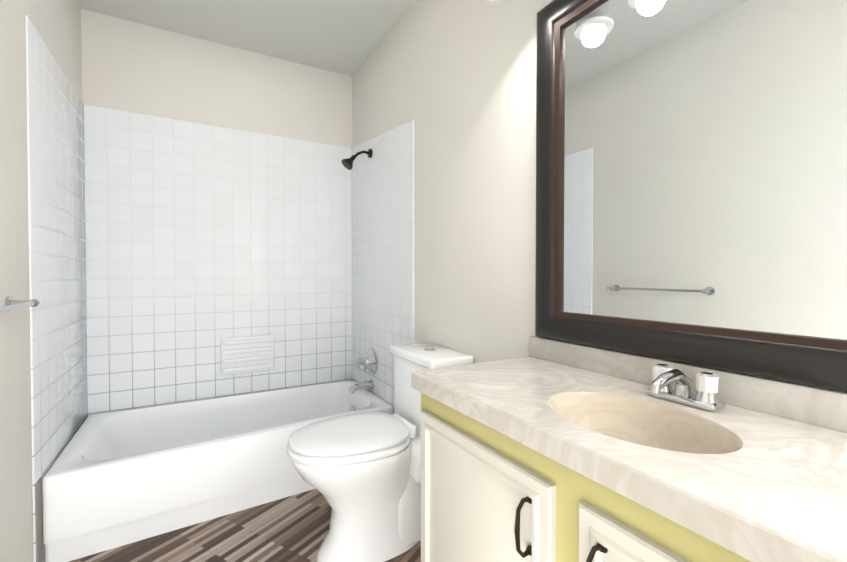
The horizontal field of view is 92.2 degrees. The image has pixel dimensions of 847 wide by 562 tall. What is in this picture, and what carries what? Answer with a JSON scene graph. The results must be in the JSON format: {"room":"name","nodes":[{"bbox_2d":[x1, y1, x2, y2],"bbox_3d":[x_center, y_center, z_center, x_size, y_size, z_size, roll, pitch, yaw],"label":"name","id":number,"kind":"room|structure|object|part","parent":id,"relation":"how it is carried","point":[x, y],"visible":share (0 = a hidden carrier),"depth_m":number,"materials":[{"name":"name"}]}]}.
{"room":"bathroom","nodes":[
{"label":"bathroom","id":0,"kind":"room"},
{"bbox_2d":[0,0,81,561],"bbox_3d":[-1.061,-0.170,0.743,0.100,2.530,3.500,-1,1,-30],"label":"wall","id":1,"kind":"structure","parent":0,"point":[56,24],"depth_m":1.35,"materials":[{"name":"beige paint"}]},
{"bbox_2d":[0,296,39,311],"bbox_3d":[-1.133,0.075,1.052,0.075,0.047,0.629,-1,1,-30],"label":"towel rail","id":2,"kind":"object","parent":1,"relation":"attached to","point":[11,304],"visible":0.98,"depth_m":1.26,"materials":[{"name":"silver metal"}]},
{"bbox_2d":[35,477,42,561],"bbox_3d":[-1.411,0.908,1.495,0.004,0.350,0.060,-1,1,-30],"label":"wall tile","id":3,"kind":"structure","parent":1,"relation":"attached to","point":[38,520],"depth_m":1.49,"materials":[{"name":"grey tile"}]},
{"bbox_2d":[25,15,87,561],"bbox_3d":[-1.616,0.067,1.829,0.008,2.022,0.870,-1,1,-30],"label":"wall tile","id":4,"kind":"structure","parent":1,"relation":"attached to","point":[56,237],"depth_m":1.69,"materials":[{"name":"white tile"}]},
{"bbox_2d":[81,9,351,147],"bbox_3d":[-1.200,-0.200,2.621,1.520,2.530,0.100,-1,1,-30],"label":"wall","id":5,"kind":"structure","parent":0,"point":[130,66],"depth_m":2.48,"materials":[{"name":"beige paint"}]},
{"bbox_2d":[84,104,351,414],"bbox_3d":[-1.173,-0.095,2.576,1.504,1.722,0.008,-1,1,-30],"label":"wall tile","id":6,"kind":"structure","parent":5,"relation":"attached to","point":[201,240],"depth_m":2.48,"materials":[{"name":"white tile"}]},
{"bbox_2d":[221,335,273,374],"bbox_3d":[-1.112,0.467,2.589,0.314,0.229,0.044,-1,1,-30],"label":"soap shelf","id":7,"kind":"object","parent":5,"relation":"attached to","point":[244,354],"visible":1,"depth_m":2.58,"materials":[{"name":"white ceramic"}]},
{"bbox_2d":[69,489,420,561],"bbox_3d":[-0.357,1.118,1.165,1.720,0.060,3.500,-1,1,-30],"label":"floor","id":8,"kind":"structure","parent":0,"point":[294,528],"depth_m":1.70,"materials":[{"name":"brown wood"}]},
{"bbox_2d":[42,380,392,561],"bbox_3d":[-0.969,0.897,2.235,1.498,0.350,0.808,-1,1,-30],"label":"bathtub","id":9,"kind":"object","parent":8,"relation":"on","point":[113,479],"visible":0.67,"depth_m":1.86,"materials":[{"name":"white ceramic"}]},
{"bbox_2d":[286,342,473,561],"bbox_3d":[-0.194,0.689,1.677,0.706,0.783,0.400,-1,1,-30],"label":"toilet","id":10,"kind":"object","parent":8,"relation":"on","point":[360,472],"visible":0.81,"depth_m":1.56,"materials":[{"name":"white ceramic"}]},
{"bbox_3d":[-0.286,0.613,1.624,0.494,0.062,0.384,-1,1,-30],"label":"seat","id":11,"kind":"part","parent":10,"relation":"part of","materials":[{"name":"white plastic"}]},
{"bbox_2d":[411,336,846,561],"bbox_3d":[0.439,0.642,0.783,0.501,0.905,1.140,-1,1,-30],"label":"bathroom vanity","id":12,"kind":"object","parent":8,"relation":"on","point":[547,450],"visible":1,"depth_m":0.76,"materials":[{"name":"beige"}]},
{"bbox_2d":[646,364,725,411],"bbox_3d":[0.488,0.290,0.842,0.232,0.202,0.144,-1,1,-30],"label":"faucet","id":13,"kind":"object","parent":12,"relation":"on","point":[660,395],"depth_m":0.85,"materials":[{"name":"silver metal"}]},
{"bbox_2d":[77,0,413,76],"bbox_3d":[-0.357,-1.471,1.124,1.720,0.060,3.500,-1,1,-30],"label":"ceiling","id":14,"kind":"structure","parent":0,"point":[344,37],"depth_m":2.30,"materials":[{"name":"paint"}]},
{"bbox_2d":[352,0,552,362],"bbox_3d":[0.346,-0.183,1.546,0.100,2.530,3.500,-1,1,-30],"label":"wall","id":15,"kind":"structure","parent":0,"point":[455,80],"depth_m":1.72,"materials":[{"name":"beige paint"}]},
{"bbox_2d":[351,120,413,413],"bbox_3d":[-0.285,0.056,2.548,0.008,2.022,0.940,-1,1,-30],"label":"wall tile","id":16,"kind":"structure","parent":15,"relation":"attached to","point":[382,249],"depth_m":2.46,"materials":[{"name":"white tile"}]},
{"bbox_2d":[341,149,371,169],"bbox_3d":[-0.423,-0.772,2.572,0.193,0.150,0.080,-1,1,-30],"label":"shower head","id":17,"kind":"object","parent":16,"relation":"attached to","point":[347,163],"visible":1,"depth_m":2.55},
{"bbox_2d":[349,348,377,393],"bbox_3d":[-0.390,0.569,2.571,0.158,0.276,0.201,-1,1,-30],"label":"tub faucet","id":18,"kind":"object","parent":16,"relation":"attached to","point":[369,361],"visible":0.98,"depth_m":2.57,"materials":[{"name":"silver metal"}]},
{"bbox_2d":[535,0,846,391],"bbox_3d":[0.651,-0.339,0.866,0.040,1.060,1.101,-1,1,-30],"label":"mirror","id":19,"kind":"object","parent":15,"relation":"attached to","point":[691,181],"visible":1,"depth_m":0.93,"materials":[{"name":"black"}]}
]}

